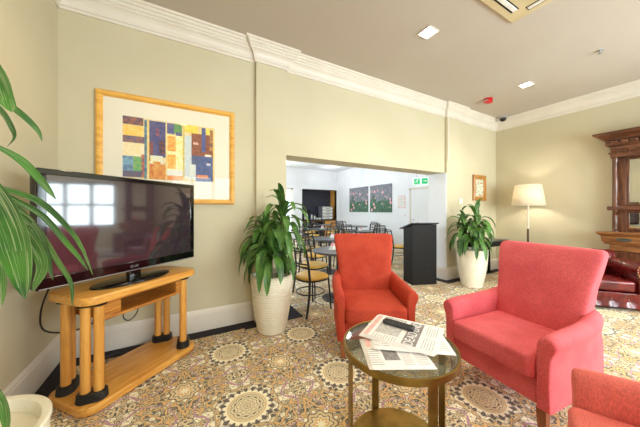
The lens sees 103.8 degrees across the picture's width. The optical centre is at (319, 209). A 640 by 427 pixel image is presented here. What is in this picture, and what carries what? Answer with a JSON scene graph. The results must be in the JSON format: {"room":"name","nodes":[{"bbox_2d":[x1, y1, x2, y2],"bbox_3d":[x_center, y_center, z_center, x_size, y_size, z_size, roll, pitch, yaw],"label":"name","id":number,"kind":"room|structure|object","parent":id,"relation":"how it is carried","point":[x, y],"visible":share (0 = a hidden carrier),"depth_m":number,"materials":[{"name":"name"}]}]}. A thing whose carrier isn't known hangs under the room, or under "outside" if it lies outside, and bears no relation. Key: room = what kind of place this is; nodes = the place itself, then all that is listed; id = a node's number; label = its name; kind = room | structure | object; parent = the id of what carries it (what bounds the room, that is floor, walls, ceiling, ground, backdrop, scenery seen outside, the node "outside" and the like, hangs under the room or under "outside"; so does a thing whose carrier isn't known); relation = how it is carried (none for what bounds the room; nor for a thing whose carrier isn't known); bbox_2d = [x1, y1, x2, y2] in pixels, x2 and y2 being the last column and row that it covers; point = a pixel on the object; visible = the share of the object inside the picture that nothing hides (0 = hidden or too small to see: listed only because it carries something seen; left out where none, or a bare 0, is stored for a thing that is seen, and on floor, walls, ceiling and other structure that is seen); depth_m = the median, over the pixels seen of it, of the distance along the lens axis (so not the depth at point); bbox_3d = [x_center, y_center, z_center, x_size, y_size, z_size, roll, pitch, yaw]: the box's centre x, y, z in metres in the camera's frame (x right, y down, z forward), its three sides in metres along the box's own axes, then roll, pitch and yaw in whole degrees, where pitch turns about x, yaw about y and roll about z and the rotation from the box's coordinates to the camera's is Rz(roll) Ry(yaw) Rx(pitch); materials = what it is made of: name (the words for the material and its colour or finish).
{"room":"hotel lounge","nodes":[
{"label":"hotel lounge","id":0,"kind":"room"},
{"bbox_2d":[0,0,57,390],"bbox_3d":[-1.128,-0.335,-0.150,0.200,3.370,6.030,0,0,-29],"label":"wall","id":1,"kind":"structure","parent":0,"point":[28,28],"depth_m":1.78,"materials":[{"name":"beige paint"}]},
{"bbox_2d":[2,301,255,396],"bbox_3d":[-0.067,1.230,0.357,2.150,0.240,5.490,0,0,-29],"label":"baseboard","id":2,"kind":"structure","parent":1,"relation":"attached to","point":[29,380],"depth_m":2.47,"materials":[{"name":"white paint"}]},
{"bbox_2d":[35,305,302,397],"bbox_3d":[-0.068,1.347,0.551,2.295,0.006,5.830,0,0,-29],"label":"trim","id":3,"kind":"structure","parent":1,"relation":"attached to","point":[49,385],"depth_m":2.44,"materials":[{"name":"carpet"}]},
{"bbox_2d":[58,8,495,333],"bbox_3d":[1.167,-0.425,4.373,8.200,3.550,0.340,0,0,-29],"label":"wall","id":4,"kind":"structure","parent":0,"point":[327,124],"depth_m":2.95,"materials":[{"name":"beige paint"}]},
{"bbox_2d":[95,88,233,203],"bbox_3d":[-1.554,-0.603,2.650,1.249,1.075,0.035,0,0,-29],"label":"framed painting","id":5,"kind":"object","parent":4,"relation":"attached to","point":[137,137],"visible":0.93,"depth_m":2.62,"materials":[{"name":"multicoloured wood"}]},
{"bbox_2d":[123,115,213,181],"bbox_3d":[-1.562,-0.620,2.651,0.831,0.610,0.002,0,0,-29],"label":"print","id":6,"kind":"object","parent":5,"relation":"attached to","point":[154,149],"depth_m":2.63,"materials":[{"name":"paper"}]},
{"bbox_2d":[255,62,285,267],"bbox_3d":[-0.616,-0.300,3.166,0.390,3.300,0.045,0,0,-29],"label":"pillar","id":7,"kind":"structure","parent":4,"relation":"attached to","point":[270,82],"depth_m":3.13,"materials":[{"name":"beige paint"}]},
{"bbox_2d":[53,0,639,131],"bbox_3d":[2.186,-1.910,1.605,7.300,0.220,5.490,0,0,-29],"label":"trim","id":8,"kind":"structure","parent":4,"relation":"attached to","point":[139,15],"depth_m":3.21,"materials":[{"name":"white paint"}]},
{"bbox_2d":[429,173,446,267],"bbox_3d":[2.338,0.316,5.005,0.017,2.069,0.390,0,0,-29],"label":"wall","id":9,"kind":"structure","parent":4,"relation":"attached to","point":[437,182],"depth_m":4.95,"materials":[{"name":"white paint"}]},
{"bbox_2d":[448,117,448,160],"bbox_3d":[2.477,-1.375,4.842,0.025,0.850,0.016,0,0,-29],"label":"trim","id":10,"kind":"structure","parent":4,"relation":"attached to","point":[448,117],"depth_m":4.83,"materials":[{"name":"beige paint"}]},
{"bbox_2d":[445,117,458,267],"bbox_3d":[2.599,-0.300,4.946,0.380,3.300,0.045,0,0,-29],"label":"trim","id":11,"kind":"structure","parent":4,"relation":"attached to","point":[451,166],"depth_m":4.92,"materials":[{"name":"beige paint"}]},
{"bbox_2d":[437,258,498,279],"bbox_3d":[4.466,1.230,3.062,1.900,0.240,5.830,0,0,-29],"label":"baseboard","id":12,"kind":"structure","parent":4,"relation":"attached to","point":[449,273],"depth_m":4.93,"materials":[{"name":"white paint"}]},
{"bbox_2d":[437,269,498,283],"bbox_3d":[4.394,1.347,3.022,2.023,0.006,5.830,0,0,-29],"label":"trim","id":13,"kind":"structure","parent":4,"relation":"attached to","point":[493,270],"depth_m":4.85,"materials":[{"name":"carpet"}]},
{"bbox_2d":[472,174,485,200],"bbox_3d":[3.444,-0.475,5.413,0.470,0.550,0.045,0,0,-29],"label":"framed picture","id":14,"kind":"object","parent":4,"relation":"attached to","point":[478,181],"visible":0.98,"depth_m":5.40,"materials":[{"name":"brown wood"}]},
{"bbox_2d":[476,180,482,195],"bbox_3d":[3.441,-0.475,5.417,0.280,0.350,0.002,0,0,-29],"label":"print","id":15,"kind":"object","parent":14,"relation":"attached to","point":[479,183],"depth_m":5.42},
{"bbox_2d":[286,167,337,238],"bbox_3d":[-2.912,-0.310,10.893,8.660,3.320,0.200,0,0,-29],"label":"wall","id":16,"kind":"structure","parent":0,"point":[298,179],"depth_m":12.03,"materials":[{"name":"white paint"}]},
{"bbox_2d":[286,188,292,233],"bbox_3d":[-2.165,0.037,11.318,1.980,2.125,0.080,0,0,-29],"label":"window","id":17,"kind":"structure","parent":16,"relation":"in","point":[291,189],"depth_m":11.73,"materials":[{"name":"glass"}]},
{"bbox_2d":[302,190,329,218],"bbox_3d":[-0.314,0.140,12.961,2.070,2.420,0.060,0,0,-29],"label":"wall niche","id":18,"kind":"object","parent":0,"point":[311,199],"visible":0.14,"depth_m":12.94,"materials":[{"name":"black"}]},
{"bbox_2d":[286,161,354,171],"bbox_3d":[-0.893,-2.020,8.176,9.960,0.100,8.310,0,0,-29],"label":"ceiling","id":19,"kind":"structure","parent":0,"point":[293,164],"depth_m":11.37,"materials":[{"name":"white paint"}]},
{"bbox_2d":[413,174,428,185],"bbox_3d":[3.190,-1.375,7.889,0.520,1.190,0.077,0,0,32],"label":"exit sign","id":20,"kind":"object","parent":19,"relation":"hanging from","point":[418,180],"visible":0.83,"depth_m":7.88,"materials":[{"name":"white"}]},
{"bbox_2d":[50,239,639,426],"bbox_3d":[0.507,1.400,5.482,10.200,0.100,14.500,0,0,-29],"label":"floor","id":21,"kind":"structure","parent":0,"point":[297,376],"depth_m":1.95,"materials":[{"name":"carpet"}]},
{"bbox_2d":[0,65,92,426],"bbox_3d":[-1.071,0.419,0.759,0.622,1.861,0.448,0,0,-8],"label":"potted plant","id":22,"kind":"object","parent":21,"relation":"on","point":[22,239],"visible":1,"depth_m":0.76,"materials":[{"name":"green plant"}]},
{"bbox_2d":[48,266,193,417],"bbox_3d":[-1.558,0.956,2.100,0.460,0.772,0.920,0,0,20],"label":"tv stand","id":23,"kind":"object","parent":21,"relation":"on","point":[85,394],"visible":0.91,"depth_m":1.82,"materials":[{"name":"brown wood"}]},
{"bbox_2d":[30,167,193,291],"bbox_3d":[-1.525,0.157,2.059,0.290,0.825,1.170,0,0,20],"label":"television","id":24,"kind":"object","parent":23,"relation":"on","point":[122,224],"visible":0.94,"depth_m":1.90,"materials":[{"name":"black plastic"}]},
{"bbox_2d":[39,289,92,332],"bbox_3d":[-1.998,0.748,1.965,0.202,0.603,0.723,0,0,-29],"label":"power cable","id":25,"kind":"object","parent":24,"relation":"hanging from","point":[47,291],"visible":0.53,"depth_m":1.78,"materials":[{"name":"black plastic"}]},
{"bbox_2d":[238,183,307,335],"bbox_3d":[-0.477,0.526,2.812,0.786,1.647,0.712,0,0,-29],"label":"potted plant","id":26,"kind":"object","parent":21,"relation":"on","point":[271,288],"visible":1,"depth_m":2.68,"materials":[{"name":"green plant"}]},
{"bbox_2d":[296,225,315,252],"bbox_3d":[-0.437,0.916,7.807,0.514,0.874,0.437,0,0,-39],"label":"dining chair","id":27,"kind":"object","parent":21,"relation":"on","point":[297,225],"visible":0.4,"depth_m":7.67,"materials":[{"name":"metal"}]},
{"bbox_2d":[302,222,316,243],"bbox_3d":[-0.448,0.916,10.095,0.514,0.874,0.437,0,0,-31],"label":"dining chair","id":28,"kind":"object","parent":21,"relation":"on","point":[310,232],"visible":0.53,"depth_m":9.92,"materials":[{"name":"metal"}]},
{"bbox_2d":[288,247,331,319],"bbox_3d":[-0.155,0.916,3.397,0.514,0.874,0.437,0,0,-44],"label":"dining chair","id":29,"kind":"object","parent":21,"relation":"on","point":[309,276],"visible":0.7,"depth_m":3.26,"materials":[{"name":"yellow metal"}]},
{"bbox_2d":[292,237,328,297],"bbox_3d":[-0.151,0.916,4.154,0.514,0.874,0.437,0,0,39],"label":"dining chair","id":30,"kind":"object","parent":21,"relation":"on","point":[314,265],"visible":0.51,"depth_m":4.10,"materials":[{"name":"metal"}]},
{"bbox_2d":[298,229,322,265],"bbox_3d":[-0.221,0.916,5.994,0.437,0.874,0.514,0,0,-39],"label":"dining chair","id":31,"kind":"object","parent":21,"relation":"on","point":[304,229],"visible":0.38,"depth_m":6.07,"materials":[{"name":"metal"}]},
{"bbox_2d":[298,235,326,272],"bbox_3d":[-0.141,0.916,4.987,0.437,0.874,0.514,0,0,39],"label":"dining chair","id":32,"kind":"object","parent":21,"relation":"on","point":[314,256],"visible":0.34,"depth_m":4.83,"materials":[{"name":"metal"}]},
{"bbox_2d":[307,223,321,246],"bbox_3d":[-0.190,0.916,8.926,0.437,0.874,0.514,0,0,-19],"label":"dining chair","id":33,"kind":"object","parent":21,"relation":"on","point":[314,235],"visible":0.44,"depth_m":9.04,"materials":[{"name":"metal"}]},
{"bbox_2d":[302,219,336,236],"bbox_3d":[-0.141,0.915,12.639,1.920,0.870,0.650,0,0,-29],"label":"counter","id":34,"kind":"object","parent":21,"relation":"on","point":[324,221],"depth_m":12.45,"materials":[{"name":"brown wood"}]},
{"bbox_2d":[302,210,309,219],"bbox_3d":[-0.713,0.229,12.226,0.340,0.500,0.340,0,0,-29],"label":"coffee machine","id":35,"kind":"object","parent":34,"relation":"on","point":[308,211],"visible":0.52,"depth_m":12.13,"materials":[{"name":"black plastic"}]},
{"bbox_2d":[302,219,336,220],"bbox_3d":[-0.141,0.499,12.639,1.920,0.038,0.650,0,0,-29],"label":"countertop","id":36,"kind":"structure","parent":34,"relation":"on","point":[310,219],"depth_m":12.52,"materials":[{"name":"black laminate"}]},
{"bbox_2d":[318,206,332,219],"bbox_3d":[0.285,0.149,12.819,0.600,0.660,0.448,0,0,-29],"label":"tray stack","id":37,"kind":"object","parent":34,"relation":"on","point":[324,212],"visible":0.98,"depth_m":12.67,"materials":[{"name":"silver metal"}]},
{"bbox_2d":[308,228,332,246],"bbox_3d":[0.011,0.981,8.236,0.840,0.738,0.840,0,0,-29],"label":"dining table","id":38,"kind":"object","parent":21,"relation":"on","point":[315,229],"visible":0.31,"depth_m":8.20,"materials":[{"name":"grey laminate"}]},
{"bbox_2d":[314,224,332,242],"bbox_3d":[0.140,0.981,10.480,0.840,0.738,0.840,0,0,-29],"label":"dining table","id":39,"kind":"object","parent":21,"relation":"on","point":[318,224],"visible":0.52,"depth_m":10.29,"materials":[{"name":"grey laminate"}]},
{"bbox_2d":[312,236,335,274],"bbox_3d":[0.217,0.981,5.470,0.800,0.738,0.800,0,0,-29],"label":"dining table","id":40,"kind":"object","parent":21,"relation":"on","point":[321,238],"visible":0.5,"depth_m":5.44,"materials":[{"name":"grey laminate"}]},
{"bbox_2d":[312,246,337,302],"bbox_3d":[0.285,0.981,3.861,0.800,0.738,0.800,0,0,-29],"label":"dining table","id":41,"kind":"object","parent":21,"relation":"on","point":[324,251],"visible":0.3,"depth_m":3.79,"materials":[{"name":"grey laminate"}]},
{"bbox_2d":[328,243,335,249],"bbox_3d":[0.203,0.564,3.885,0.100,0.095,0.150,0,0,44],"label":"caddy","id":42,"kind":"object","parent":41,"relation":"on","point":[332,247],"visible":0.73,"depth_m":3.85,"materials":[{"name":"white plastic"}]},
{"bbox_2d":[321,226,338,246],"bbox_3d":[0.290,0.916,7.625,0.437,0.874,0.514,0,0,-27],"label":"dining chair","id":43,"kind":"object","parent":21,"relation":"on","point":[327,226],"visible":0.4,"depth_m":7.39,"materials":[{"name":"metal"}]},
{"bbox_2d":[327,222,339,242],"bbox_3d":[0.514,0.916,9.898,0.437,0.874,0.514,0,0,-24],"label":"dining chair","id":44,"kind":"object","parent":21,"relation":"on","point":[333,223],"visible":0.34,"depth_m":9.70,"materials":[{"name":"metal"}]},
{"bbox_2d":[338,221,349,232],"bbox_3d":[1.013,0.916,10.245,0.437,0.874,0.514,0,0,-29],"label":"dining chair","id":45,"kind":"object","parent":21,"relation":"on","point":[343,222],"visible":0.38,"depth_m":10.46,"materials":[{"name":"metal"}]},
{"bbox_2d":[333,229,355,266],"bbox_3d":[0.605,0.916,6.057,0.437,0.874,0.514,0,0,31],"label":"dining chair","id":46,"kind":"object","parent":21,"relation":"on","point":[341,229],"visible":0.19,"depth_m":6.21,"materials":[{"name":"metal"}]},
{"bbox_2d":[346,225,367,229],"bbox_3d":[1.406,0.981,9.638,0.840,0.738,0.840,0,0,-29],"label":"dining table","id":47,"kind":"object","parent":21,"relation":"on","point":[356,226],"visible":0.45,"depth_m":9.56,"materials":[{"name":"grey laminate"}]},
{"bbox_2d":[347,230,375,232],"bbox_3d":[1.207,0.981,7.356,0.840,0.738,0.840,0,0,-29],"label":"dining table","id":48,"kind":"object","parent":21,"relation":"on","point":[357,231],"visible":0.38,"depth_m":7.15,"materials":[{"name":"grey laminate"}]},
{"bbox_2d":[332,233,418,357],"bbox_3d":[0.508,0.816,2.627,0.768,1.069,0.808,0,0,0],"label":"armchair","id":49,"kind":"object","parent":21,"relation":"on","point":[365,286],"visible":0.83,"depth_m":2.76,"materials":[{"name":"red fabric"}]},
{"bbox_2d":[343,289,406,323],"bbox_3d":[0.508,0.938,2.516,0.555,0.164,0.585,0,0,0],"label":"seat cushion","id":50,"kind":"object","parent":49,"relation":"on","point":[360,305],"depth_m":2.30,"materials":[{"name":"red fabric"}]},
{"bbox_2d":[374,225,385,232],"bbox_3d":[1.743,0.916,7.813,0.514,0.874,0.437,0,0,-41],"label":"dining chair","id":51,"kind":"object","parent":21,"relation":"on","point":[380,226],"visible":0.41,"depth_m":7.97,"materials":[{"name":"metal"}]},
{"bbox_2d":[386,229,402,265],"bbox_3d":[1.923,0.916,6.259,0.514,0.874,0.437,0,0,-1],"label":"dining chair","id":52,"kind":"object","parent":21,"relation":"on","point":[397,246],"visible":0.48,"depth_m":6.07,"materials":[{"name":"metal"}]},
{"bbox_2d":[343,320,460,426],"bbox_3d":[0.414,1.025,1.325,0.578,0.650,0.578,0,0,-29],"label":"side table","id":53,"kind":"object","parent":21,"relation":"on","point":[376,417],"visible":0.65,"depth_m":1.30,"materials":[{"name":"gold glass"}]},
{"bbox_2d":[353,408,427,426],"bbox_3d":[0.414,1.250,1.325,0.512,0.017,0.512,0,0,-29],"label":"shelf","id":54,"kind":"object","parent":53,"relation":"attached to","point":[376,417],"depth_m":1.49,"materials":[{"name":"brown wood"}]},
{"bbox_2d":[359,339,436,369],"bbox_3d":[0.360,0.693,1.221,0.293,0.012,0.276,0,0,-1],"label":"newspaper","id":55,"kind":"object","parent":53,"relation":"on","point":[377,359],"visible":0.65,"depth_m":1.15,"materials":[{"name":"white paper"}]},
{"bbox_2d":[381,350,400,359],"bbox_3d":[0.334,0.688,1.221,0.071,0.001,0.143,0,0,-1],"label":"photograph","id":56,"kind":"object","parent":55,"relation":"on","point":[385,354],"depth_m":1.19},
{"bbox_2d":[368,323,455,355],"bbox_3d":[0.465,0.682,1.347,0.393,0.010,0.301,0,0,9],"label":"newspaper","id":57,"kind":"object","parent":55,"relation":"on","point":[445,348],"visible":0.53,"depth_m":1.24,"materials":[{"name":"white paper"}]},
{"bbox_2d":[359,314,444,356],"bbox_3d":[0.454,0.671,1.382,0.391,0.012,0.308,0,0,32],"label":"newspaper","id":58,"kind":"object","parent":57,"relation":"on","point":[425,339],"visible":0.95,"depth_m":1.33,"materials":[{"name":"white paper"}]},
{"bbox_2d":[375,316,406,336],"bbox_3d":[0.412,0.666,1.442,0.128,0.001,0.220,0,0,32],"label":"photograph","id":59,"kind":"object","parent":58,"relation":"on","point":[381,328],"depth_m":1.40},
{"bbox_2d":[383,318,414,331],"bbox_3d":[0.448,0.654,1.435,0.180,0.022,0.046,0,0,38],"label":"remote control","id":60,"kind":"object","parent":58,"relation":"on","point":[398,324],"visible":1,"depth_m":1.42,"materials":[{"name":"black plastic"}]},
{"bbox_2d":[399,222,438,284],"bbox_3d":[1.857,0.785,4.736,0.550,1.130,0.453,0,0,-9],"label":"lectern","id":61,"kind":"object","parent":21,"relation":"on","point":[419,239],"visible":1,"depth_m":4.54,"materials":[{"name":"black laminate"}]},
{"bbox_2d":[446,198,494,287],"bbox_3d":[2.727,0.573,4.491,0.762,1.555,0.755,0,0,-29],"label":"potted plant","id":62,"kind":"object","parent":21,"relation":"on","point":[472,261],"visible":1,"depth_m":4.34,"materials":[{"name":"green plant"}]},
{"bbox_2d":[457,238,507,271],"bbox_3d":[3.308,0.977,5.090,1.120,0.734,0.400,0,0,-29],"label":"console table","id":63,"kind":"object","parent":21,"relation":"on","point":[497,242],"visible":0.16,"depth_m":5.05,"materials":[{"name":"black laminate"}]},
{"bbox_2d":[443,240,608,426],"bbox_3d":[1.524,0.816,1.909,0.808,1.069,0.768,0,0,-23],"label":"armchair","id":64,"kind":"object","parent":21,"relation":"on","point":[528,332],"visible":0.91,"depth_m":1.79,"materials":[{"name":"red fabric"}]},
{"bbox_2d":[453,310,555,376],"bbox_3d":[1.422,0.938,1.865,0.585,0.164,0.555,0,0,-23],"label":"seat cushion","id":65,"kind":"object","parent":64,"relation":"on","point":[509,337],"depth_m":1.79,"materials":[{"name":"red fabric"}]},
{"bbox_2d":[511,184,545,241],"bbox_3d":[4.098,0.427,4.944,0.536,1.845,0.536,0,0,-29],"label":"floor lamp","id":66,"kind":"object","parent":21,"relation":"on","point":[527,195],"visible":0.73,"depth_m":4.78,"materials":[{"name":"beige fabric"}]},
{"bbox_2d":[568,368,639,426],"bbox_3d":[1.294,0.816,0.693,0.808,1.069,0.768,0,0,36],"label":"armchair","id":67,"kind":"object","parent":21,"relation":"on","point":[599,399],"visible":1,"depth_m":1.08,"materials":[{"name":"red fabric"}]},
{"bbox_2d":[568,407,635,426],"bbox_3d":[1.204,0.938,0.758,0.585,0.164,0.555,0,0,36],"label":"seat cushion","id":68,"kind":"object","parent":67,"relation":"on","point":[577,416],"depth_m":1.06,"materials":[{"name":"red fabric"}]},
{"bbox_2d":[592,126,639,262],"bbox_3d":[4.918,0.050,3.790,0.400,2.600,1.180,0,0,-29],"label":"fireplace mantel","id":69,"kind":"object","parent":21,"relation":"on","point":[624,144],"visible":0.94,"depth_m":3.98,"materials":[{"name":"brown wood"}]},
{"bbox_2d":[607,206,639,209],"bbox_3d":[4.932,-0.028,3.797,0.170,0.065,0.765,0,0,-29],"label":"shelf","id":70,"kind":"object","parent":69,"relation":"attached to","point":[608,207],"depth_m":3.93,"materials":[{"name":"brown wood"}]},
{"bbox_2d":[630,213,639,227],"bbox_3d":[5.001,0.165,3.836,0.008,0.240,0.345,0,0,-29],"label":"mirror glass","id":71,"kind":"object","parent":69,"relation":"attached to","point":[634,217],"depth_m":3.94,"materials":[{"name":"beige mirror"}]},
{"bbox_2d":[630,158,639,202],"bbox_3d":[5.001,-0.453,3.836,0.008,0.695,0.345,0,0,-29],"label":"mirror glass","id":72,"kind":"object","parent":69,"relation":"attached to","point":[634,162],"depth_m":3.93,"materials":[{"name":"beige mirror"}]},
{"bbox_2d":[593,248,639,310],"bbox_3d":[4.002,0.981,3.800,1.028,0.738,0.860,0,0,20],"label":"sofa","id":73,"kind":"object","parent":21,"relation":"on","point":[619,286],"visible":0.25,"depth_m":3.40,"materials":[{"name":"leather"}]},
{"bbox_2d":[598,273,635,292],"bbox_3d":[3.958,1.020,3.677,0.690,0.170,0.520,0,0,20],"label":"seat cushion","id":74,"kind":"object","parent":73,"relation":"on","point":[610,282],"depth_m":3.41,"materials":[{"name":"leather"}]},
{"bbox_2d":[338,168,428,243],"bbox_3d":[2.758,-0.310,9.798,0.200,3.320,7.610,0,0,-29],"label":"wall","id":75,"kind":"structure","parent":0,"point":[401,182],"depth_m":10.31,"materials":[{"name":"white paint"}]},
{"bbox_2d":[330,190,336,221],"bbox_3d":[0.729,0.170,13.152,0.060,2.360,0.615,0,0,-29],"label":"trim","id":76,"kind":"structure","parent":75,"relation":"attached to","point":[332,193],"depth_m":13.13,"materials":[{"name":"brown wood"}]},
{"bbox_2d":[349,186,367,211],"bbox_3d":[1.741,-0.465,11.390,0.035,1.110,1.340,0,0,-29],"label":"flower canvas","id":77,"kind":"object","parent":75,"relation":"attached to","point":[358,197],"visible":1,"depth_m":11.35},
{"bbox_2d":[370,183,391,211],"bbox_3d":[2.439,-0.465,10.130,0.035,1.110,1.240,0,0,-29],"label":"flower canvas","id":78,"kind":"object","parent":75,"relation":"attached to","point":[380,195],"visible":1,"depth_m":10.05},
{"bbox_2d":[398,196,404,207],"bbox_3d":[2.983,-0.295,9.174,0.009,0.450,0.340,0,0,-29],"label":"notice","id":79,"kind":"object","parent":75,"relation":"attached to","point":[401,199],"visible":1,"depth_m":9.18,"materials":[{"name":"white paper"}]},
{"bbox_2d":[409,186,428,223],"bbox_3d":[3.385,0.290,8.362,0.095,2.120,1.050,0,0,-29],"label":"door","id":80,"kind":"structure","parent":75,"relation":"in","point":[418,196],"depth_m":8.45,"materials":[{"name":"white paint"}]},
{"bbox_2d":[143,0,639,117],"bbox_3d":[2.222,-2.070,1.540,7.700,0.100,5.740,0,0,-29],"label":"ceiling","id":81,"kind":"structure","parent":0,"point":[476,54],"depth_m":2.97,"materials":[{"name":"paint"}]},
{"bbox_2d":[417,25,439,39],"bbox_3d":[1.227,-2.014,2.850,0.170,0.012,0.170,0,0,-29],"label":"recessed light","id":82,"kind":"object","parent":81,"relation":"in","point":[429,31],"visible":1,"depth_m":2.85,"materials":[{"name":"beige plastic"}]},
{"bbox_2d":[483,97,492,103],"bbox_3d":[3.055,-1.985,4.564,0.152,0.070,0.150,0,0,-29],"label":"beacon","id":83,"kind":"object","parent":81,"relation":"attached to","point":[488,100],"visible":1,"depth_m":4.53,"materials":[{"name":"red plastic"}]},
{"bbox_2d":[498,115,507,121],"bbox_3d":[3.948,-1.965,5.421,0.170,0.110,0.170,0,0,-29],"label":"dome camera","id":84,"kind":"object","parent":81,"relation":"attached to","point":[502,118],"visible":1,"depth_m":5.37,"materials":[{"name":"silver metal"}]},
{"bbox_2d":[480,0,552,22],"bbox_3d":[1.876,-2.004,2.051,0.950,0.032,0.950,0,0,-29],"label":"ceiling vent","id":85,"kind":"object","parent":81,"relation":"in","point":[511,10],"visible":1,"depth_m":2.46,"materials":[{"name":"beige plastic"}]},
{"bbox_2d":[517,81,534,87],"bbox_3d":[3.312,-2.014,4.036,0.170,0.012,0.170,0,0,-29],"label":"recessed light","id":86,"kind":"object","parent":81,"relation":"in","point":[529,83],"visible":1,"depth_m":4.03,"materials":[{"name":"beige plastic"}]},
{"bbox_2d":[496,96,639,258],"bbox_3d":[5.515,-0.335,3.334,0.200,3.370,5.690,0,0,-29],"label":"wall","id":87,"kind":"structure","parent":0,"point":[573,167],"depth_m":4.77,"materials":[{"name":"beige paint"}]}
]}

